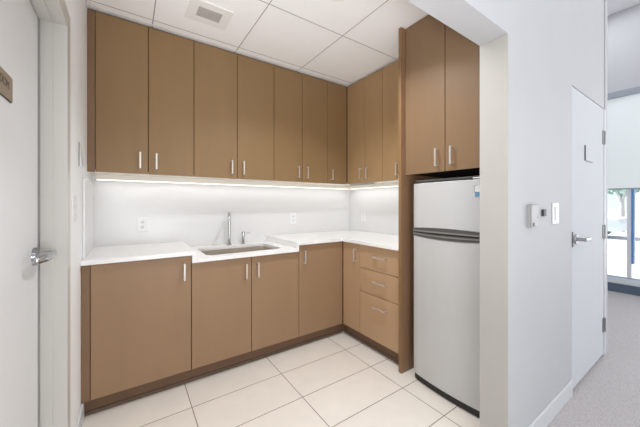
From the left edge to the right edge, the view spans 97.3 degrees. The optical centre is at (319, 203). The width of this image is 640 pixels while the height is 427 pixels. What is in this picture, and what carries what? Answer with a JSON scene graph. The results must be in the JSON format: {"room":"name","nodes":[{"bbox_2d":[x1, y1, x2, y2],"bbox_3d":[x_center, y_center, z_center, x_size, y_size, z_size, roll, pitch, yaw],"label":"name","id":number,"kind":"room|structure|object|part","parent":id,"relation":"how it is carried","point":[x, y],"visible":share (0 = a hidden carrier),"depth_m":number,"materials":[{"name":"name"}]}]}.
{"room":"office kitchenette","nodes":[
{"label":"office kitchenette","id":0,"kind":"room"},
{"bbox_2d":[65,0,91,426],"bbox_3d":[-1.198,-0.740,1.256,0.120,3.970,1.975,0,0,-34],"label":"wall","id":1,"kind":"structure","parent":0,"point":[77,9],"depth_m":1.50,"materials":[{"name":"paint"}]},
{"bbox_2d":[0,0,69,426],"bbox_3d":[-0.916,0.201,0.846,0.129,2.088,0.970,0,0,-34],"label":"door","id":2,"kind":"structure","parent":1,"relation":"in","point":[34,34],"depth_m":1.09,"materials":[{"name":"paint"}]},
{"bbox_2d":[0,66,12,102],"bbox_3d":[-0.898,-0.353,0.785,0.007,0.076,0.234,0,0,-34],"label":"room sign","id":3,"kind":"object","parent":2,"relation":"attached to","point":[6,82],"visible":1,"depth_m":0.83,"materials":[{"name":"brown metal"}]},
{"bbox_3d":[-1.110,0.205,1.101,0.012,0.072,0.072,0,0,-34],"label":"handle","id":4,"kind":"part","parent":2,"relation":"part of","materials":[{"name":"silver metal"}]},
{"bbox_3d":[-1.153,0.200,1.155,0.003,0.140,0.020,0,0,-34],"label":"latch plate","id":5,"kind":"part","parent":2,"relation":"part of","materials":[{"name":"metal"}]},
{"bbox_3d":[-1.035,0.200,1.068,0.022,0.026,0.176,0,0,-29],"label":"lever arm","id":6,"kind":"part","parent":2,"relation":"part of","materials":[{"name":"silver metal"}]},
{"bbox_3d":[-0.916,0.201,0.846,0.129,2.088,0.970,0,0,-34],"label":"frame","id":7,"kind":"part","parent":2,"relation":"part of","materials":[{"name":"paint"}]},
{"bbox_2d":[72,196,76,222],"bbox_3d":[-1.217,0.025,1.397,0.008,0.130,0.115,0,0,-34],"label":"wall switch","id":8,"kind":"object","parent":1,"relation":"attached to","point":[74,198],"visible":1,"depth_m":1.38,"materials":[{"name":"white plastic"}]},
{"bbox_2d":[76,403,83,426],"bbox_3d":[-1.262,1.195,1.467,0.012,0.100,0.434,0,0,-34],"label":"baseboard","id":9,"kind":"structure","parent":1,"relation":"attached to","point":[80,419],"depth_m":1.54,"materials":[{"name":"paint"}]},
{"bbox_2d":[79,142,83,167],"bbox_3d":[-1.341,-0.273,1.582,0.012,0.130,0.105,0,0,-34],"label":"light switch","id":10,"kind":"object","parent":1,"relation":"attached to","point":[81,164],"visible":1,"depth_m":1.56,"materials":[{"name":"white plastic"}]},
{"bbox_2d":[83,175,398,257],"bbox_3d":[-0.295,0.080,2.276,2.518,0.590,1.302,0,0,-34],"label":"backsplash","id":11,"kind":"structure","parent":1,"relation":"attached to","point":[192,214],"depth_m":2.60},
{"bbox_3d":[-1.546,0.084,1.885,0.012,0.476,0.538,0,0,-34],"label":"splash panel","id":12,"kind":"part","parent":11,"relation":"part of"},
{"bbox_2d":[137,217,147,231],"bbox_3d":[-1.430,0.165,2.271,0.072,0.115,0.008,0,0,-34],"label":"wall outlet","id":13,"kind":"object","parent":11,"relation":"attached to","point":[142,222],"visible":1,"depth_m":2.27,"materials":[{"name":"white plastic"}]},
{"bbox_3d":[-0.873,0.348,2.664,0.778,0.052,0.011,0,0,-34],"label":"splash panel","id":14,"kind":"part","parent":11,"relation":"part of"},
{"bbox_2d":[290,213,295,223],"bbox_3d":[-0.290,0.155,3.049,0.072,0.115,0.008,0,0,-34],"label":"wall outlet","id":15,"kind":"object","parent":11,"relation":"attached to","point":[292,215],"visible":1,"depth_m":3.04,"materials":[{"name":"white plastic"}]},
{"bbox_2d":[361,211,365,220],"bbox_3d":[0.507,0.145,3.306,0.008,0.115,0.072,0,0,-34],"label":"wall outlet","id":16,"kind":"object","parent":11,"relation":"attached to","point":[363,213],"visible":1,"depth_m":3.30,"materials":[{"name":"white plastic"}]},
{"bbox_3d":[0.737,0.053,2.988,0.011,0.536,1.290,0,0,-34],"label":"splash panel","id":17,"kind":"part","parent":11,"relation":"part of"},
{"bbox_3d":[0.843,0.055,2.271,0.619,0.534,0.011,0,0,-34],"label":"splash panel","id":18,"kind":"part","parent":11,"relation":"part of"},
{"bbox_2d":[87,5,398,84],"bbox_3d":[-0.339,-1.299,2.060,2.206,0.001,0.986,0,0,-34],"label":"trim","id":19,"kind":"structure","parent":1,"relation":"attached to","point":[87,5],"depth_m":2.35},
{"bbox_2d":[87,0,428,86],"bbox_3d":[-0.107,-1.325,2.000,2.522,0.050,1.975,0,0,-34],"label":"ceiling","id":20,"kind":"structure","parent":0,"point":[344,41],"depth_m":2.09,"materials":[{"name":"tile"}]},
{"bbox_2d":[185,0,233,29],"bbox_3d":[-0.759,-1.297,1.931,0.272,0.006,0.230,0,0,-34],"label":"ceiling vent","id":21,"kind":"object","parent":20,"relation":"in","point":[201,11],"visible":1,"depth_m":1.92,"materials":[{"name":"grey plastic"}]},
{"bbox_2d":[82,290,639,426],"bbox_3d":[0.824,1.295,1.046,8.940,0.100,5.600,0,0,-34],"label":"floor","id":22,"kind":"structure","parent":0,"point":[337,380],"depth_m":1.83,"materials":[{"name":"tile"}]},
{"bbox_2d":[81,256,190,416],"bbox_3d":[-1.282,0.799,2.003,0.581,0.891,0.642,0,0,-34],"label":"base cabinet","id":23,"kind":"object","parent":22,"relation":"on","point":[136,315],"visible":0.95,"depth_m":1.75,"materials":[{"name":"laminate"}]},
{"bbox_3d":[-0.909,0.456,1.889,0.011,0.115,0.034,0,0,-34],"label":"handle","id":24,"kind":"part","parent":23,"relation":"part of","materials":[{"name":"silver metal"}]},
{"bbox_2d":[190,252,298,381],"bbox_3d":[-0.692,0.826,2.405,0.847,0.838,0.642,0,0,-34],"label":"base cabinet","id":25,"kind":"object","parent":22,"relation":"on","point":[245,310],"visible":0.88,"depth_m":2.13,"materials":[{"name":"laminate"}]},
{"bbox_3d":[-0.709,0.771,2.058,0.422,0.727,0.019,0,0,-34],"label":"door","id":26,"kind":"part","parent":25,"relation":"part of","materials":[{"name":"brown laminate"}]},
{"bbox_2d":[80,230,398,265],"bbox_3d":[-0.295,0.361,2.276,2.519,0.079,1.302,0,0,-34],"label":"countertop","id":27,"kind":"structure","parent":25,"relation":"on","point":[283,243],"depth_m":2.24,"materials":[{"name":"white stone"}]},
{"bbox_2d":[226,211,231,244],"bbox_3d":[-0.805,0.220,2.514,0.048,0.309,0.222,0,0,-21],"label":"faucet","id":28,"kind":"object","parent":27,"relation":"on","point":[229,214],"visible":1,"depth_m":2.58,"materials":[{"name":"silver metal"}]},
{"bbox_3d":[-0.837,0.235,2.595,0.029,0.260,0.029,0,0,-34],"label":"post","id":29,"kind":"part","parent":28,"relation":"part of","materials":[{"name":"silver metal"}]},
{"bbox_2d":[201,246,272,254],"bbox_3d":[-0.682,0.493,2.380,0.629,0.183,0.424,0,0,-34],"label":"sink","id":30,"kind":"object","parent":27,"relation":"in","point":[254,248],"visible":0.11,"depth_m":2.56,"materials":[{"name":"metal"}]},
{"bbox_2d":[241,232,244,243],"bbox_3d":[-0.710,0.319,2.681,0.084,0.112,0.042,0,0,-34],"label":"soap dispenser","id":31,"kind":"object","parent":27,"relation":"on","point":[243,233],"visible":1,"depth_m":2.66,"materials":[{"name":"silver metal"}]},
{"bbox_3d":[-0.557,0.508,2.129,0.011,0.115,0.034,0,0,-34],"label":"handle","id":32,"kind":"part","parent":25,"relation":"part of","materials":[{"name":"silver metal"}]},
{"bbox_3d":[-0.479,0.508,2.182,0.011,0.115,0.034,0,0,-34],"label":"handle","id":33,"kind":"part","parent":25,"relation":"part of","materials":[{"name":"silver metal"}]},
{"bbox_3d":[-0.359,0.771,2.296,0.416,0.727,0.019,0,0,-34],"label":"door","id":34,"kind":"part","parent":25,"relation":"part of","materials":[{"name":"brown laminate"}]},
{"bbox_2d":[296,241,343,346],"bbox_3d":[-0.120,0.800,2.796,0.536,0.890,0.642,0,0,-34],"label":"base cabinet","id":35,"kind":"object","parent":22,"relation":"on","point":[320,264],"visible":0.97,"depth_m":2.54,"materials":[{"name":"laminate"}]},
{"bbox_2d":[343,241,363,342],"bbox_3d":[0.506,0.800,2.766,0.642,0.890,0.288,0,0,-34],"label":"base cabinet","id":36,"kind":"object","parent":22,"relation":"on","point":[351,251],"visible":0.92,"depth_m":2.58,"materials":[{"name":"laminate"}]},
{"bbox_2d":[360,244,398,363],"bbox_3d":[0.717,0.800,2.457,0.642,0.890,0.460,0,0,-34],"label":"base cabinet","id":37,"kind":"object","parent":22,"relation":"on","point":[379,267],"visible":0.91,"depth_m":2.28,"materials":[{"name":"laminate"}]},
{"bbox_3d":[0.488,0.950,2.300,0.019,0.369,0.456,0,0,-34],"label":"drawer","id":38,"kind":"part","parent":37,"relation":"part of","materials":[{"name":"brown laminate"}]},
{"bbox_3d":[0.488,0.660,2.300,0.019,0.201,0.456,0,0,-34],"label":"drawer","id":39,"kind":"part","parent":37,"relation":"part of","materials":[{"name":"brown laminate"}]},
{"bbox_3d":[0.488,0.455,2.300,0.019,0.199,0.456,0,0,-34],"label":"drawer","id":40,"kind":"part","parent":37,"relation":"part of","materials":[{"name":"brown laminate"}]},
{"bbox_2d":[399,27,442,373],"bbox_3d":[0.854,-0.026,2.255,0.644,2.542,0.025,0,0,-34],"label":"end panel","id":41,"kind":"object","parent":22,"relation":"on","point":[406,182],"visible":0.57,"depth_m":2.08,"materials":[{"name":"brown laminate"}]},
{"bbox_2d":[413,176,479,417],"bbox_3d":[1.046,0.539,1.946,0.619,1.412,0.533,0,0,-34],"label":"refrigerator","id":42,"kind":"object","parent":22,"relation":"on","point":[446,229],"visible":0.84,"depth_m":1.76,"materials":[{"name":"silver metal"}]},
{"bbox_3d":[0.812,0.215,1.787,0.045,0.034,0.531,0,0,-34],"label":"handle","id":43,"kind":"part","parent":42,"relation":"part of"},
{"bbox_3d":[0.811,0.171,1.786,0.046,0.024,0.531,0,0,-34],"label":"handle","id":44,"kind":"part","parent":42,"relation":"part of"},
{"bbox_3d":[0.826,0.014,1.796,0.074,0.314,0.533,0,0,-34],"label":"freezer door","id":45,"kind":"part","parent":42,"relation":"part of","materials":[{"name":"silver metal"}]},
{"bbox_2d":[407,0,606,426],"bbox_3d":[-0.313,-0.740,0.587,6.545,3.970,0.128,0,0,-34],"label":"wall","id":46,"kind":"structure","parent":0,"point":[555,47],"depth_m":1.54,"materials":[{"name":"paint"}]},
{"bbox_2d":[480,34,507,426],"bbox_3d":[0.848,0.222,1.379,0.002,2.047,0.128,0,0,-34],"label":"reveal","id":47,"kind":"structure","parent":46,"relation":"attached to","point":[493,54],"depth_m":1.37,"materials":[{"name":"paint"}]},
{"bbox_2d":[527,205,537,226],"bbox_3d":[1.101,0.061,1.460,0.087,0.116,0.024,0,0,-34],"label":"card reader","id":48,"kind":"object","parent":46,"relation":"attached to","point":[532,210],"visible":1,"depth_m":1.44,"materials":[{"name":"grey plastic"}]},
{"bbox_2d":[541,209,545,215],"bbox_3d":[1.243,0.049,1.562,0.041,0.037,0.014,0,0,-34],"label":"sensor","id":49,"kind":"object","parent":46,"relation":"attached to","point":[543,211],"visible":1,"depth_m":1.55,"materials":[{"name":"plastic"}]},
{"bbox_2d":[528,380,572,426],"bbox_3d":[1.263,1.196,1.577,0.906,0.098,0.012,0,0,-34],"label":"baseboard","id":50,"kind":"structure","parent":46,"relation":"attached to","point":[553,408],"depth_m":1.64,"materials":[{"name":"paint"}]},
{"bbox_2d":[552,203,558,223],"bbox_3d":[1.397,0.055,1.669,0.100,0.124,0.011,0,0,-34],"label":"light switch","id":51,"kind":"object","parent":46,"relation":"attached to","point":[555,206],"visible":1,"depth_m":1.66,"materials":[{"name":"white plastic"}]},
{"bbox_2d":[571,87,605,387],"bbox_3d":[1.980,0.232,2.113,0.883,2.027,0.190,0,0,-34],"label":"door","id":52,"kind":"structure","parent":46,"relation":"in","point":[588,118],"depth_m":2.05,"materials":[{"name":"paint"}]},
{"bbox_3d":[1.713,0.235,1.884,0.068,0.068,0.012,0,0,-34],"label":"handle","id":53,"kind":"part","parent":52,"relation":"part of","materials":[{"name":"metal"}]},
{"bbox_3d":[1.784,0.235,1.873,0.129,0.026,0.014,0,0,-34],"label":"lever arm","id":54,"kind":"part","parent":52,"relation":"part of","materials":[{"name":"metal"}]},
{"bbox_2d":[585,145,592,162],"bbox_3d":[1.968,-0.365,2.060,0.190,0.110,0.007,0,0,-34],"label":"door sign","id":55,"kind":"object","parent":52,"relation":"attached to","point":[588,150],"visible":1,"depth_m":2.05,"materials":[{"name":"paint"}]},
{"bbox_2d":[607,3,639,92],"bbox_3d":[4.578,-0.740,3.607,0.150,3.970,5.600,0,0,-34],"label":"wall","id":56,"kind":"structure","parent":0,"point":[623,26],"depth_m":3.95,"materials":[{"name":"paint"}]},
{"bbox_2d":[607,189,639,295],"bbox_3d":[4.510,-0.167,3.681,0.180,2.823,4.200,0,0,-34],"label":"window","id":57,"kind":"structure","parent":56,"relation":"attached to","point":[623,206],"depth_m":3.98,"materials":[{"name":"glass"}]},
{"bbox_2d":[607,86,639,189],"bbox_3d":[4.421,-0.889,3.621,0.085,1.376,4.160,0,0,-34],"label":"roller shade","id":58,"kind":"object","parent":57,"relation":"attached to","point":[623,106],"visible":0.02,"depth_m":3.91,"materials":[{"name":"fabric"}]},
{"bbox_3d":[4.493,-0.225,3.670,0.080,2.707,4.200,0,0,-34],"label":"frame","id":59,"kind":"part","parent":57,"relation":"part of","materials":[{"name":"metal"}]},
{"bbox_2d":[607,0,639,15],"bbox_3d":[0.986,-2.765,1.217,9.400,0.080,5.700,0,0,-34],"label":"ceiling","id":60,"kind":"structure","parent":0,"point":[613,6],"depth_m":3.85,"materials":[{"name":"white paint"}]},
{"bbox_3d":[-0.705,-0.740,2.860,2.742,3.970,0.120,0,0,-34],"label":"wall","id":61,"kind":"structure","parent":0,"visible":0},
{"bbox_2d":[87,8,193,178],"bbox_3d":[-1.338,-0.756,2.146,0.650,1.084,0.342,0,0,-34],"label":"upper cabinet","id":62,"kind":"object","parent":61,"relation":"attached to","point":[140,78],"visible":1,"depth_m":2.01,"materials":[{"name":"brown laminate"}]},
{"bbox_3d":[-1.376,-0.750,1.966,0.298,1.067,0.019,0,0,-34],"label":"door","id":63,"kind":"part","parent":62,"relation":"part of","materials":[{"name":"brown laminate"}]},
{"bbox_3d":[-1.277,-0.311,2.001,0.011,0.115,0.034,0,0,-34],"label":"handle","id":64,"kind":"part","parent":62,"relation":"part of","materials":[{"name":"silver metal"}]},
{"bbox_3d":[-1.353,-0.225,2.169,0.650,0.018,0.288,0,0,-34],"label":"panel","id":65,"kind":"part","parent":62,"relation":"part of","materials":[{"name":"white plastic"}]},
{"bbox_3d":[-1.124,-0.750,2.138,0.303,1.067,0.019,0,0,-34],"label":"door","id":66,"kind":"part","parent":62,"relation":"part of","materials":[{"name":"brown laminate"}]},
{"bbox_2d":[189,41,273,181],"bbox_3d":[-0.785,-0.757,2.523,0.685,1.082,0.342,0,0,-34],"label":"upper cabinet","id":67,"kind":"object","parent":61,"relation":"attached to","point":[234,92],"visible":0.98,"depth_m":2.39,"materials":[{"name":"brown laminate"}]},
{"bbox_3d":[-0.855,-0.750,2.321,0.339,1.067,0.019,0,0,-34],"label":"door","id":68,"kind":"part","parent":67,"relation":"part of","materials":[{"name":"brown laminate"}]},
{"bbox_2d":[96,174,348,189],"bbox_3d":[-0.643,-0.195,2.718,2.385,0.042,0.025,0,0,-34],"label":"light strip","id":69,"kind":"object","parent":67,"relation":"attached to","point":[98,176],"visible":1,"depth_m":2.46,"materials":[{"name":"white plastic"}]},
{"bbox_3d":[-0.801,-0.225,2.546,0.685,0.018,0.288,0,0,-34],"label":"panel","id":70,"kind":"part","parent":67,"relation":"part of","materials":[{"name":"white plastic"}]},
{"bbox_3d":[-0.572,-0.750,2.515,0.337,1.067,0.019,0,0,-34],"label":"door","id":71,"kind":"part","parent":67,"relation":"part of","materials":[{"name":"brown laminate"}]},
{"bbox_2d":[268,65,326,183],"bbox_3d":[-0.251,-0.757,2.888,0.608,1.082,0.342,0,0,-34],"label":"upper cabinet","id":72,"kind":"object","parent":61,"relation":"attached to","point":[300,99],"visible":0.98,"depth_m":2.76,"materials":[{"name":"brown laminate"}]},
{"bbox_3d":[-0.305,-0.750,2.696,0.298,1.067,0.019,0,0,-34],"label":"door","id":73,"kind":"part","parent":72,"relation":"part of","materials":[{"name":"brown laminate"}]},
{"bbox_3d":[-0.266,-0.225,2.911,0.608,0.018,0.288,0,0,-34],"label":"panel","id":74,"kind":"part","parent":72,"relation":"part of","materials":[{"name":"white plastic"}]},
{"bbox_3d":[-0.053,-0.750,2.868,0.301,1.067,0.019,0,0,-34],"label":"door","id":75,"kind":"part","parent":72,"relation":"part of","materials":[{"name":"brown laminate"}]},
{"bbox_2d":[316,81,349,186],"bbox_3d":[0.237,-0.757,3.220,0.570,1.082,0.342,0,0,-34],"label":"upper cabinet","id":76,"kind":"object","parent":61,"relation":"attached to","point":[336,93],"visible":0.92,"depth_m":3.02,"materials":[{"name":"brown laminate"}]},
{"bbox_3d":[0.222,-0.225,3.243,0.570,0.018,0.288,0,0,-34],"label":"panel","id":77,"kind":"part","parent":76,"relation":"part of","materials":[{"name":"white plastic"}]},
{"bbox_3d":[0.181,-0.750,3.028,0.257,1.067,0.019,0,0,-34],"label":"door","id":78,"kind":"part","parent":76,"relation":"part of","materials":[{"name":"brown laminate"}]},
{"bbox_3d":[0.976,-0.740,2.739,0.100,3.970,1.975,0,0,-34],"label":"wall","id":79,"kind":"structure","parent":0,"visible":0},
{"bbox_2d":[347,68,392,183],"bbox_3d":[0.557,-0.757,2.959,0.342,1.082,0.518,0,0,-34],"label":"upper cabinet","id":80,"kind":"object","parent":79,"relation":"attached to","point":[365,96],"visible":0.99,"depth_m":2.86,"materials":[{"name":"brown laminate"}]},
{"bbox_3d":[0.385,-0.750,2.985,0.019,1.067,0.271,0,0,-34],"label":"door","id":81,"kind":"part","parent":80,"relation":"part of","materials":[{"name":"brown laminate"}]},
{"bbox_2d":[350,182,397,189],"bbox_3d":[0.697,-0.195,2.896,0.025,0.042,1.180,0,0,-34],"label":"light strip","id":82,"kind":"object","parent":80,"relation":"attached to","point":[394,184],"visible":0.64,"depth_m":3.01,"materials":[{"name":"white plastic"}]},
{"bbox_3d":[0.530,-0.750,2.772,0.019,1.067,0.235,0,0,-34],"label":"door","id":83,"kind":"part","parent":80,"relation":"part of","materials":[{"name":"brown laminate"}]},
{"bbox_3d":[0.579,-0.225,2.974,0.288,0.018,0.518,0,0,-34],"label":"panel","id":84,"kind":"part","parent":80,"relation":"part of","materials":[{"name":"white plastic"}]},
{"bbox_2d":[383,60,398,181],"bbox_3d":[0.837,-0.757,2.548,0.342,1.082,0.474,0,0,-34],"label":"upper cabinet","id":85,"kind":"object","parent":79,"relation":"attached to","point":[390,72],"visible":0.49,"depth_m":2.57,"materials":[{"name":"brown laminate"}]},
{"bbox_2d":[405,15,479,177],"bbox_3d":[1.045,-0.756,1.981,0.637,1.085,0.642,0,0,-34],"label":"upper cabinet","id":86,"kind":"object","parent":79,"relation":"attached to","point":[442,65],"visible":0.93,"depth_m":1.85,"materials":[{"name":"brown laminate"}]},
{"bbox_3d":[0.727,-0.753,1.959,0.019,1.080,0.313,0,0,-34],"label":"door","id":87,"kind":"part","parent":86,"relation":"part of","materials":[{"name":"brown laminate"}]},
{"bbox_3d":[0.765,-0.307,1.856,0.034,0.115,0.011,0,0,-34],"label":"handle","id":88,"kind":"part","parent":86,"relation":"part of","materials":[{"name":"silver metal"}]},
{"bbox_3d":[0.824,-0.307,1.770,0.034,0.115,0.011,0,0,-34],"label":"handle","id":89,"kind":"part","parent":86,"relation":"part of","materials":[{"name":"silver metal"}]},
{"bbox_3d":[0.906,-0.753,1.697,0.019,1.080,0.312,0,0,-34],"label":"door","id":90,"kind":"part","parent":86,"relation":"part of","materials":[{"name":"brown laminate"}]}
]}

